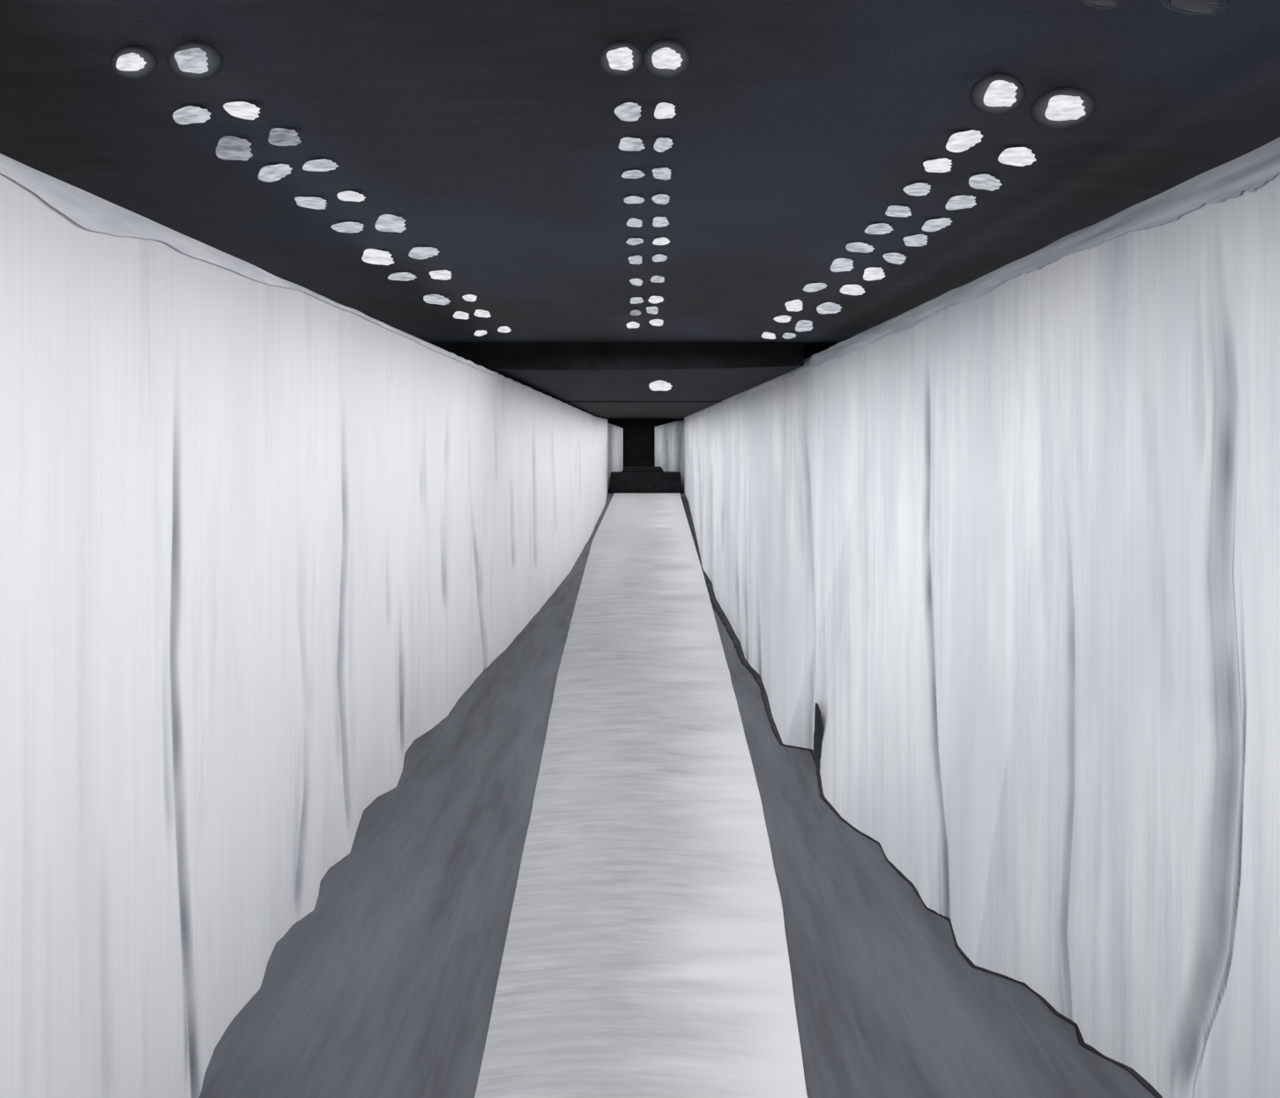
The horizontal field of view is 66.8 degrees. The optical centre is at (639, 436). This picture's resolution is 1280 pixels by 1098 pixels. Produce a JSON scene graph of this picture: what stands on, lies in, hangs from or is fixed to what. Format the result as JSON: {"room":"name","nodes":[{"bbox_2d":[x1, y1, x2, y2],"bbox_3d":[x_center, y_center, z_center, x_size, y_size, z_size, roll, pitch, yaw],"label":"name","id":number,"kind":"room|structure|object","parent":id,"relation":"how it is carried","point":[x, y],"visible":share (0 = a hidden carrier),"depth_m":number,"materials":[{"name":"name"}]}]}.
{"room":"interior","nodes":[
{"label":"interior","id":0,"kind":"room"},
{"bbox_2d":[0,0,1279,359],"bbox_3d":[0.000,-1.575,28.250,9.200,0.150,68.500,0,0,0],"label":"ceiling","id":1,"kind":"structure","parent":0,"point":[492,128],"depth_m":4.87,"materials":[{"name":"paint"}]},
{"bbox_2d":[110,45,157,79],"bbox_3d":[-1.948,-1.441,3.740,0.188,0.119,0.090,0,0,0],"label":"ceiling spotlight","id":2,"kind":"object","parent":1,"relation":"attached to","point":[131,62],"visible":1,"depth_m":3.72,"materials":[{"name":"grey"}]},
{"bbox_2d":[172,105,211,124],"bbox_3d":[-2.027,-1.457,4.418,0.175,0.085,0.090,0,0,0],"label":"ceiling spotlight","id":3,"kind":"object","parent":1,"relation":"attached to","point":[188,115],"visible":1,"depth_m":4.38,"materials":[{"name":"grey"}]},
{"bbox_2d":[167,40,223,81],"bbox_3d":[-1.690,-1.430,3.691,0.221,0.141,0.093,0,0,0],"label":"ceiling spotlight","id":4,"kind":"object","parent":1,"relation":"attached to","point":[195,61],"visible":1,"depth_m":3.67,"materials":[{"name":"grey"}]},
{"bbox_2d":[215,135,253,160],"bbox_3d":[-2.035,-1.442,4.883,0.190,0.116,0.096,0,0,0],"label":"ceiling spotlight","id":5,"kind":"object","parent":1,"relation":"attached to","point":[228,147],"visible":1,"depth_m":4.85,"materials":[{"name":"grey"}]},
{"bbox_2d":[223,101,260,119],"bbox_3d":[-1.777,-1.459,4.361,0.163,0.083,0.089,0,0,0],"label":"ceiling spotlight","id":6,"kind":"object","parent":1,"relation":"attached to","point":[241,109],"visible":1,"depth_m":4.32,"materials":[{"name":"grey"}]},
{"bbox_2d":[258,163,292,181],"bbox_3d":[-2.005,-1.451,5.356,0.198,0.098,0.094,0,0,0],"label":"ceiling spotlight","id":7,"kind":"object","parent":1,"relation":"attached to","point":[275,172],"visible":1,"depth_m":5.32,"materials":[{"name":"grey"}]},
{"bbox_2d":[267,127,301,146],"bbox_3d":[-1.729,-1.458,4.746,0.164,0.084,0.091,0,0,0],"label":"ceiling spotlight","id":8,"kind":"object","parent":1,"relation":"attached to","point":[278,136],"visible":1,"depth_m":4.71,"materials":[{"name":"grey"}]},
{"bbox_2d":[294,196,327,209],"bbox_3d":[-2.055,-1.460,6.085,0.199,0.081,0.091,0,0,0],"label":"ceiling spotlight","id":9,"kind":"object","parent":1,"relation":"attached to","point":[308,202],"visible":1,"depth_m":6.05,"materials":[{"name":"grey"}]},
{"bbox_2d":[302,158,338,171],"bbox_3d":[-1.722,-1.465,5.256,0.192,0.070,0.090,0,0,0],"label":"ceiling spotlight","id":10,"kind":"object","parent":1,"relation":"attached to","point":[321,165],"visible":1,"depth_m":5.22,"materials":[{"name":"grey"}]},
{"bbox_2d":[330,221,364,232],"bbox_3d":[-2.037,-1.460,6.784,0.228,0.081,0.090,0,0,0],"label":"ceiling spotlight","id":11,"kind":"object","parent":1,"relation":"attached to","point":[348,226],"visible":1,"depth_m":6.75,"materials":[{"name":"grey"}]},
{"bbox_2d":[337,190,365,201],"bbox_3d":[-1.756,-1.464,5.934,0.176,0.072,0.089,0,0,0],"label":"ceiling spotlight","id":12,"kind":"object","parent":1,"relation":"attached to","point":[353,196],"visible":1,"depth_m":5.90,"materials":[{"name":"grey"}]},
{"bbox_2d":[361,248,394,265],"bbox_3d":[-2.103,-1.437,7.803,0.268,0.127,0.100,0,0,0],"label":"ceiling spotlight","id":13,"kind":"object","parent":1,"relation":"attached to","point":[370,256],"visible":1,"depth_m":7.77,"materials":[{"name":"grey"}]},
{"bbox_2d":[374,214,406,232],"bbox_3d":[-1.689,-1.441,6.591,0.209,0.117,0.098,0,0,0],"label":"ceiling spotlight","id":14,"kind":"object","parent":1,"relation":"attached to","point":[385,222],"visible":1,"depth_m":6.56,"materials":[{"name":"grey"}]},
{"bbox_2d":[387,271,416,281],"bbox_3d":[-2.163,-1.458,8.852,0.271,0.083,0.093,0,0,0],"label":"ceiling spotlight","id":15,"kind":"object","parent":1,"relation":"attached to","point":[403,276],"visible":1,"depth_m":8.81,"materials":[{"name":"grey"}]},
{"bbox_2d":[408,245,439,259],"bbox_3d":[-1.701,-1.447,7.662,0.245,0.105,0.092,0,0,0],"label":"ceiling spotlight","id":16,"kind":"object","parent":1,"relation":"attached to","point":[423,252],"visible":1,"depth_m":7.63,"materials":[{"name":"grey"}]},
{"bbox_2d":[423,293,450,305],"bbox_3d":[-2.134,-1.440,10.221,0.283,0.120,0.096,0,0,0],"label":"ceiling spotlight","id":17,"kind":"object","parent":1,"relation":"attached to","point":[433,299],"visible":1,"depth_m":10.19,"materials":[{"name":"grey"}]},
{"bbox_2d":[429,269,451,280],"bbox_3d":[-1.796,-1.454,8.757,0.209,0.091,0.095,0,0,0],"label":"ceiling spotlight","id":18,"kind":"object","parent":1,"relation":"attached to","point":[441,274],"visible":1,"depth_m":8.72,"materials":[{"name":"grey"}]},
{"bbox_2d":[453,311,468,319],"bbox_3d":[-2.148,-1.452,11.668,0.196,0.097,0.093,0,0,0],"label":"ceiling spotlight","id":19,"kind":"object","parent":1,"relation":"attached to","point":[458,315],"visible":1,"depth_m":11.63,"materials":[{"name":"grey"}]},
{"bbox_2d":[462,293,476,301],"bbox_3d":[-1.791,-1.459,10.224,0.153,0.082,0.090,0,0,0],"label":"ceiling spotlight","id":20,"kind":"object","parent":1,"relation":"attached to","point":[469,297],"visible":1,"depth_m":10.19,"materials":[{"name":"grey"}]},
{"bbox_2d":[474,329,487,336],"bbox_3d":[-2.236,-1.452,13.649,0.190,0.095,0.091,0,0,0],"label":"ceiling spotlight","id":21,"kind":"object","parent":1,"relation":"attached to","point":[479,333],"visible":1,"depth_m":13.61,"materials":[{"name":"white"}]},
{"bbox_2d":[474,309,491,318],"bbox_3d":[-1.866,-1.452,11.505,0.198,0.095,0.094,0,0,0],"label":"ceiling spotlight","id":22,"kind":"object","parent":1,"relation":"attached to","point":[480,313],"visible":1,"depth_m":11.47,"materials":[{"name":"grey"}]},
{"bbox_2d":[497,325,511,333],"bbox_3d":[-1.836,-1.451,13.158,0.189,0.098,0.092,0,0,0],"label":"ceiling spotlight","id":23,"kind":"object","parent":1,"relation":"attached to","point":[504,329],"visible":1,"depth_m":13.12,"materials":[{"name":"white"}]},
{"bbox_2d":[597,40,643,77],"bbox_3d":[-0.073,-1.435,3.691,0.174,0.129,0.091,0,0,0],"label":"ceiling spotlight","id":24,"kind":"object","parent":1,"relation":"attached to","point":[620,58],"visible":1,"depth_m":3.67,"materials":[{"name":"grey"}]},
{"bbox_2d":[614,102,641,121],"bbox_3d":[-0.054,-1.457,4.372,0.123,0.086,0.090,0,0,0],"label":"ceiling spotlight","id":25,"kind":"object","parent":1,"relation":"attached to","point":[628,111],"visible":1,"depth_m":4.33,"materials":[{"name":"grey"}]},
{"bbox_2d":[618,137,644,150],"bbox_3d":[-0.041,-1.466,4.886,0.132,0.069,0.089,0,0,0],"label":"ceiling spotlight","id":26,"kind":"object","parent":1,"relation":"attached to","point":[626,144],"visible":1,"depth_m":4.85,"materials":[{"name":"grey"}]},
{"bbox_2d":[621,169,645,178],"bbox_3d":[-0.038,-1.473,5.465,0.134,0.054,0.088,0,0,0],"label":"ceiling spotlight","id":27,"kind":"object","parent":1,"relation":"attached to","point":[632,174],"visible":1,"depth_m":5.43,"materials":[{"name":"grey"}]},
{"bbox_2d":[626,320,639,328],"bbox_3d":[-0.088,-1.453,12.653,0.177,0.094,0.092,0,0,0],"label":"ceiling spotlight","id":28,"kind":"object","parent":1,"relation":"attached to","point":[632,324],"visible":1,"depth_m":12.62,"materials":[{"name":"grey"}]},
{"bbox_2d":[623,195,644,203],"bbox_3d":[-0.035,-1.473,6.054,0.132,0.054,0.088,0,0,0],"label":"ceiling spotlight","id":29,"kind":"object","parent":1,"relation":"attached to","point":[631,199],"visible":1,"depth_m":6.02,"materials":[{"name":"grey"}]},
{"bbox_2d":[626,218,642,227],"bbox_3d":[-0.036,-1.468,6.689,0.112,0.065,0.089,0,0,0],"label":"ceiling spotlight","id":30,"kind":"object","parent":1,"relation":"attached to","point":[632,222],"visible":1,"depth_m":6.65,"materials":[{"name":"grey"}]},
{"bbox_2d":[626,237,643,245],"bbox_3d":[-0.037,-1.470,7.325,0.132,0.061,0.088,0,0,0],"label":"ceiling spotlight","id":31,"kind":"object","parent":1,"relation":"attached to","point":[634,241],"visible":1,"depth_m":7.29,"materials":[{"name":"grey"}]},
{"bbox_2d":[628,255,642,264],"bbox_3d":[-0.038,-1.462,8.056,0.119,0.075,0.089,0,0,0],"label":"ceiling spotlight","id":32,"kind":"object","parent":1,"relation":"attached to","point":[634,259],"visible":1,"depth_m":8.02,"materials":[{"name":"grey"}]},
{"bbox_2d":[629,309,641,315],"bbox_3d":[-0.051,-1.462,11.467,0.140,0.076,0.090,0,0,0],"label":"ceiling spotlight","id":33,"kind":"object","parent":1,"relation":"attached to","point":[636,312],"visible":1,"depth_m":11.43,"materials":[{"name":"grey"}]},
{"bbox_2d":[629,277,642,286],"bbox_3d":[-0.035,-1.461,9.199,0.129,0.078,0.089,0,0,0],"label":"ceiling spotlight","id":34,"kind":"object","parent":1,"relation":"attached to","point":[636,281],"visible":1,"depth_m":9.16,"materials":[{"name":"grey"}]},
{"bbox_2d":[630,297,643,304],"bbox_3d":[-0.033,-1.462,10.451,0.151,0.075,0.089,0,0,0],"label":"ceiling spotlight","id":35,"kind":"object","parent":1,"relation":"attached to","point":[635,300],"visible":1,"depth_m":10.41,"materials":[{"name":"grey"}]},
{"bbox_2d":[646,305,658,314],"bbox_3d":[0.141,-1.453,11.194,0.143,0.094,0.092,0,0,0],"label":"ceiling spotlight","id":36,"kind":"object","parent":1,"relation":"attached to","point":[651,309],"visible":1,"depth_m":11.16,"materials":[{"name":"grey"}]},
{"bbox_2d":[648,295,663,304],"bbox_3d":[0.172,-1.455,10.319,0.167,0.091,0.091,0,0,0],"label":"ceiling spotlight","id":37,"kind":"object","parent":1,"relation":"attached to","point":[655,299],"visible":1,"depth_m":10.28,"materials":[{"name":"grey"}]},
{"bbox_2d":[648,318,663,326],"bbox_3d":[0.210,-1.451,12.368,0.185,0.098,0.093,0,0,0],"label":"ceiling spotlight","id":38,"kind":"object","parent":1,"relation":"attached to","point":[656,322],"visible":1,"depth_m":12.33,"materials":[{"name":"grey"}]},
{"bbox_2d":[650,275,664,282],"bbox_3d":[0.165,-1.467,9.072,0.135,0.067,0.090,0,0,0],"label":"ceiling spotlight","id":39,"kind":"object","parent":1,"relation":"attached to","point":[655,279],"visible":1,"depth_m":9.04,"materials":[{"name":"grey"}]},
{"bbox_2d":[652,253,667,261],"bbox_3d":[0.162,-1.465,7.978,0.127,0.071,0.089,0,0,0],"label":"ceiling spotlight","id":40,"kind":"object","parent":1,"relation":"attached to","point":[658,257],"visible":1,"depth_m":7.94,"materials":[{"name":"grey"}]},
{"bbox_2d":[651,193,669,204],"bbox_3d":[0.128,-1.466,6.010,0.112,0.067,0.088,0,0,0],"label":"ceiling spotlight","id":41,"kind":"object","parent":1,"relation":"attached to","point":[659,198],"visible":1,"depth_m":5.97,"materials":[{"name":"grey"}]},
{"bbox_2d":[652,216,669,227],"bbox_3d":[0.142,-1.463,6.635,0.115,0.074,0.089,0,0,0],"label":"ceiling spotlight","id":42,"kind":"object","parent":1,"relation":"attached to","point":[658,221],"visible":1,"depth_m":6.60,"materials":[{"name":"grey"}]},
{"bbox_2d":[652,237,669,245],"bbox_3d":[0.161,-1.468,7.309,0.134,0.063,0.088,0,0,0],"label":"ceiling spotlight","id":43,"kind":"object","parent":1,"relation":"attached to","point":[659,241],"visible":1,"depth_m":7.27,"materials":[{"name":"grey"}]},
{"bbox_2d":[652,167,671,179],"bbox_3d":[0.122,-1.465,5.429,0.109,0.071,0.089,0,0,0],"label":"ceiling spotlight","id":44,"kind":"object","parent":1,"relation":"attached to","point":[661,173],"visible":1,"depth_m":5.39,"materials":[{"name":"grey"}]},
{"bbox_2d":[653,136,673,152],"bbox_3d":[0.117,-1.461,4.871,0.098,0.078,0.090,0,0,0],"label":"ceiling spotlight","id":45,"kind":"object","parent":1,"relation":"attached to","point":[662,144],"visible":1,"depth_m":4.83,"materials":[{"name":"grey"}]},
{"bbox_2d":[654,102,675,119],"bbox_3d":[0.112,-1.464,4.384,0.098,0.072,0.089,0,0,0],"label":"ceiling spotlight","id":46,"kind":"object","parent":1,"relation":"attached to","point":[663,110],"visible":1,"depth_m":4.35,"materials":[{"name":"grey"}]},
{"bbox_2d":[642,38,691,79],"bbox_3d":[0.102,-1.430,3.676,0.184,0.140,0.091,0,0,0],"label":"ceiling spotlight","id":47,"kind":"object","parent":1,"relation":"attached to","point":[666,59],"visible":1,"depth_m":3.65,"materials":[{"name":"grey"}]},
{"bbox_2d":[761,332,775,339],"bbox_3d":[1.856,-1.449,13.996,0.214,0.102,0.093,0,0,0],"label":"ceiling spotlight","id":48,"kind":"object","parent":1,"relation":"attached to","point":[765,335],"visible":1,"depth_m":13.96,"materials":[{"name":"white"}]},
{"bbox_2d":[773,314,791,322],"bbox_3d":[1.760,-1.453,12.008,0.224,0.094,0.093,0,0,0],"label":"ceiling spotlight","id":49,"kind":"object","parent":1,"relation":"attached to","point":[782,318],"visible":1,"depth_m":11.97,"materials":[{"name":"grey"}]},
{"bbox_2d":[782,332,796,338],"bbox_3d":[2.151,-1.452,13.997,0.197,0.095,0.092,0,0,0],"label":"ceiling spotlight","id":50,"kind":"object","parent":1,"relation":"attached to","point":[787,335],"visible":1,"depth_m":13.96,"materials":[{"name":"grey"}]},
{"bbox_2d":[784,299,803,311],"bbox_3d":[1.691,-1.437,10.683,0.198,0.126,0.098,0,0,0],"label":"ceiling spotlight","id":51,"kind":"object","parent":1,"relation":"attached to","point":[795,305],"visible":1,"depth_m":10.65,"materials":[{"name":"grey"}]},
{"bbox_2d":[795,320,812,332],"bbox_3d":[2.123,-1.426,12.552,0.233,0.148,0.102,0,0,0],"label":"ceiling spotlight","id":52,"kind":"object","parent":1,"relation":"attached to","point":[803,325],"visible":1,"depth_m":12.52,"materials":[{"name":"grey"}]},
{"bbox_2d":[803,282,826,291],"bbox_3d":[1.704,-1.452,9.461,0.243,0.096,0.093,0,0,0],"label":"ceiling spotlight","id":53,"kind":"object","parent":1,"relation":"attached to","point":[814,286],"visible":1,"depth_m":9.43,"materials":[{"name":"grey"}]},
{"bbox_2d":[816,301,841,313],"bbox_3d":[2.107,-1.431,10.823,0.280,0.138,0.098,0,0,0],"label":"ceiling spotlight","id":54,"kind":"object","parent":1,"relation":"attached to","point":[827,308],"visible":1,"depth_m":10.79,"materials":[{"name":"grey"}]},
{"bbox_2d":[830,258,853,272],"bbox_3d":[1.702,-1.443,8.193,0.198,0.114,0.095,0,0,0],"label":"ceiling spotlight","id":55,"kind":"object","parent":1,"relation":"attached to","point":[839,264],"visible":1,"depth_m":8.16,"materials":[{"name":"grey"}]},
{"bbox_2d":[839,283,865,295],"bbox_3d":[2.086,-1.442,9.542,0.253,0.117,0.094,0,0,0],"label":"ceiling spotlight","id":56,"kind":"object","parent":1,"relation":"attached to","point":[852,289],"visible":1,"depth_m":9.51,"materials":[{"name":"grey"}]},
{"bbox_2d":[845,241,874,253],"bbox_3d":[1.694,-1.456,7.490,0.223,0.088,0.091,0,0,0],"label":"ceiling spotlight","id":57,"kind":"object","parent":1,"relation":"attached to","point":[858,246],"visible":1,"depth_m":7.45,"materials":[{"name":"grey"}]},
{"bbox_2d":[863,267,885,280],"bbox_3d":[2.077,-1.441,8.620,0.200,0.118,0.095,0,0,0],"label":"ceiling spotlight","id":58,"kind":"object","parent":1,"relation":"attached to","point":[872,273],"visible":1,"depth_m":8.59,"materials":[{"name":"grey"}]},
{"bbox_2d":[864,223,893,234],"bbox_3d":[1.677,-1.459,6.824,0.208,0.083,0.093,0,0,0],"label":"ceiling spotlight","id":59,"kind":"object","parent":1,"relation":"attached to","point":[877,228],"visible":1,"depth_m":6.79,"materials":[{"name":"grey"}]},
{"bbox_2d":[882,252,906,264],"bbox_3d":[2.071,-1.450,7.920,0.193,0.099,0.091,0,0,0],"label":"ceiling spotlight","id":60,"kind":"object","parent":1,"relation":"attached to","point":[893,257],"visible":1,"depth_m":7.88,"materials":[{"name":"grey"}]},
{"bbox_2d":[885,205,911,216],"bbox_3d":[1.678,-1.461,6.317,0.170,0.077,0.091,0,0,0],"label":"ceiling spotlight","id":61,"kind":"object","parent":1,"relation":"attached to","point":[893,211],"visible":1,"depth_m":6.28,"materials":[{"name":"grey"}]},
{"bbox_2d":[903,234,927,246],"bbox_3d":[2.045,-1.456,7.228,0.186,0.088,0.091,0,0,0],"label":"ceiling spotlight","id":62,"kind":"object","parent":1,"relation":"attached to","point":[914,240],"visible":1,"depth_m":7.19,"materials":[{"name":"grey"}]},
{"bbox_2d":[903,182,930,195],"bbox_3d":[1.634,-1.460,5.748,0.161,0.080,0.091,0,0,0],"label":"ceiling spotlight","id":63,"kind":"object","parent":1,"relation":"attached to","point":[916,189],"visible":1,"depth_m":5.71,"materials":[{"name":"grey"}]},
{"bbox_2d":[921,217,952,231],"bbox_3d":[2.035,-1.452,6.674,0.208,0.097,0.090,0,0,0],"label":"ceiling spotlight","id":64,"kind":"object","parent":1,"relation":"attached to","point":[934,224],"visible":1,"depth_m":6.64,"materials":[{"name":"grey"}]},
{"bbox_2d":[922,157,952,172],"bbox_3d":[1.604,-1.462,5.256,0.155,0.076,0.092,0,0,0],"label":"ceiling spotlight","id":65,"kind":"object","parent":1,"relation":"attached to","point":[935,165],"visible":1,"depth_m":5.22,"materials":[{"name":"white"}]},
{"bbox_2d":[945,195,976,209],"bbox_3d":[2.000,-1.455,6.062,0.190,0.089,0.093,0,0,0],"label":"ceiling spotlight","id":66,"kind":"object","parent":1,"relation":"attached to","point":[957,202],"visible":1,"depth_m":6.03,"materials":[{"name":"grey"}]},
{"bbox_2d":[945,130,982,152],"bbox_3d":[1.587,-1.447,4.771,0.175,0.106,0.094,0,0,0],"label":"ceiling spotlight","id":67,"kind":"object","parent":1,"relation":"attached to","point":[960,141],"visible":1,"depth_m":4.74,"materials":[{"name":"white"}]},
{"bbox_2d":[968,173,1001,190],"bbox_3d":[1.969,-1.451,5.555,0.187,0.098,0.092,0,0,0],"label":"ceiling spotlight","id":68,"kind":"object","parent":1,"relation":"attached to","point":[982,181],"visible":1,"depth_m":5.52,"materials":[{"name":"grey"}]},
{"bbox_2d":[969,72,1026,115],"bbox_3d":[1.479,-1.417,4.011,0.240,0.166,0.096,0,0,0],"label":"ceiling spotlight","id":69,"kind":"object","parent":1,"relation":"attached to","point":[999,93],"visible":1,"depth_m":3.99,"materials":[{"name":"grey"}]},
{"bbox_2d":[997,146,1036,166],"bbox_3d":[1.948,-1.448,5.032,0.195,0.104,0.094,0,0,0],"label":"ceiling spotlight","id":70,"kind":"object","parent":1,"relation":"attached to","point":[1017,156],"visible":1,"depth_m":5.00,"materials":[{"name":"white"}]},
{"bbox_2d":[1029,86,1096,129],"bbox_3d":[1.818,-1.414,4.172,0.275,0.172,0.096,0,0,0],"label":"ceiling spotlight","id":71,"kind":"object","parent":1,"relation":"attached to","point":[1062,107],"visible":1,"depth_m":4.15,"materials":[{"name":"grey"}]},
{"bbox_2d":[1082,0,1120,8],"bbox_3d":[1.564,-1.477,3.314,0.131,0.050,0.086,0,0,0],"label":"ceiling spotlight","id":72,"kind":"object","parent":1,"relation":"attached to","point":[1094,3],"visible":1,"depth_m":3.28,"materials":[{"name":"grey"}]},
{"bbox_2d":[1160,0,1228,14],"bbox_3d":[1.869,-1.463,3.293,0.238,0.075,0.090,0,0,0],"label":"ceiling spotlight","id":73,"kind":"object","parent":1,"relation":"attached to","point":[1198,7],"visible":1,"depth_m":3.26,"materials":[{"name":"grey"}]},
{"bbox_2d":[565,402,718,419],"bbox_3d":[-1.000,-1.150,46.825,7.200,0.100,31.350,0,0,0],"label":"ceiling","id":74,"kind":"structure","parent":0,"point":[608,411],"depth_m":39.67,"materials":[{"name":"black paint"}]},
{"bbox_2d":[607,423,623,490],"bbox_3d":[-2.640,1.235,61.190,3.120,4.470,0.188,0,0,0],"label":"curtain","id":75,"kind":"object","parent":74,"relation":"hanging from","point":[614,433],"visible":0.2,"depth_m":61.19,"materials":[{"name":"grey fabric"}]},
{"bbox_2d":[654,420,684,491],"bbox_3d":[2.260,1.235,61.190,2.680,4.470,0.188,0,0,0],"label":"curtain","id":76,"kind":"object","parent":74,"relation":"hanging from","point":[669,437],"visible":0.44,"depth_m":61.19,"materials":[{"name":"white fabric"}]},
{"bbox_2d":[491,366,800,401],"bbox_3d":[-1.000,-1.170,23.275,7.200,0.100,15.450,0,0,0],"label":"ceiling","id":77,"kind":"structure","parent":0,"point":[691,384],"depth_m":20.36,"materials":[{"name":"black paint"}]},
{"bbox_2d":[427,342,803,371],"bbox_3d":[-1.000,-1.275,15.475,7.200,0.450,0.150,0,0,0],"label":"beam","id":78,"kind":"structure","parent":77,"relation":"attached to","point":[532,356],"depth_m":15.40,"materials":[{"name":"black paint"}]},
{"bbox_2d":[561,401,721,402],"bbox_3d":[-1.000,-1.155,31.075,7.200,0.130,0.150,0,0,0],"label":"beam","id":79,"kind":"structure","parent":77,"relation":"attached to","point":[561,401],"depth_m":31.00,"materials":[{"name":"black paint"}]},
{"bbox_2d":[648,379,672,391],"bbox_3d":[0.413,-1.010,19.283,0.461,0.220,0.115,0,0,0],"label":"ceiling spotlight","id":80,"kind":"object","parent":77,"relation":"attached to","point":[657,385],"visible":1,"depth_m":19.25,"materials":[{"name":"white"}]},
{"bbox_2d":[607,417,684,491],"bbox_3d":[0.000,0.925,62.575,9.200,5.150,0.150,0,0,0],"label":"wall","id":81,"kind":"structure","parent":0,"point":[638,435],"depth_m":62.50,"materials":[{"name":"black paint"}]},
{"bbox_2d":[198,491,1155,1097],"bbox_3d":[0.000,3.575,28.250,9.200,0.150,68.500,0,0,0],"label":"floor","id":82,"kind":"structure","parent":0,"point":[387,988],"depth_m":6.55,"materials":[{"name":"grey concrete"}]},
{"bbox_2d":[0,153,608,1097],"bbox_3d":[-2.191,1.231,27.500,0.838,4.537,64.999,0,0,1],"label":"curtain","id":83,"kind":"object","parent":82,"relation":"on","point":[262,533],"visible":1,"depth_m":5.10,"materials":[{"name":"white fabric"}]},
{"bbox_2d":[474,493,807,1097],"bbox_3d":[0.406,3.480,27.000,4.025,0.036,64.005,0,0,0],"label":"runway","id":84,"kind":"object","parent":82,"relation":"on","point":[645,956],"visible":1,"depth_m":7.63,"materials":[{"name":"white fabric"}]},
{"bbox_2d":[609,466,681,493],"bbox_3d":[0.335,2.700,60.000,4.424,1.600,1.600,0,0,0],"label":"block","id":85,"kind":"object","parent":82,"relation":"on","point":[632,480],"visible":1,"depth_m":59.20,"materials":[{"name":"black paint"}]},
{"bbox_2d":[681,137,1279,1097],"bbox_3d":[2.114,1.108,27.499,1.390,4.784,65.001,0,0,0],"label":"curtain","id":86,"kind":"object","parent":82,"relation":"on","point":[1000,554],"visible":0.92,"depth_m":6.01,"materials":[{"name":"fabric"}]}
]}

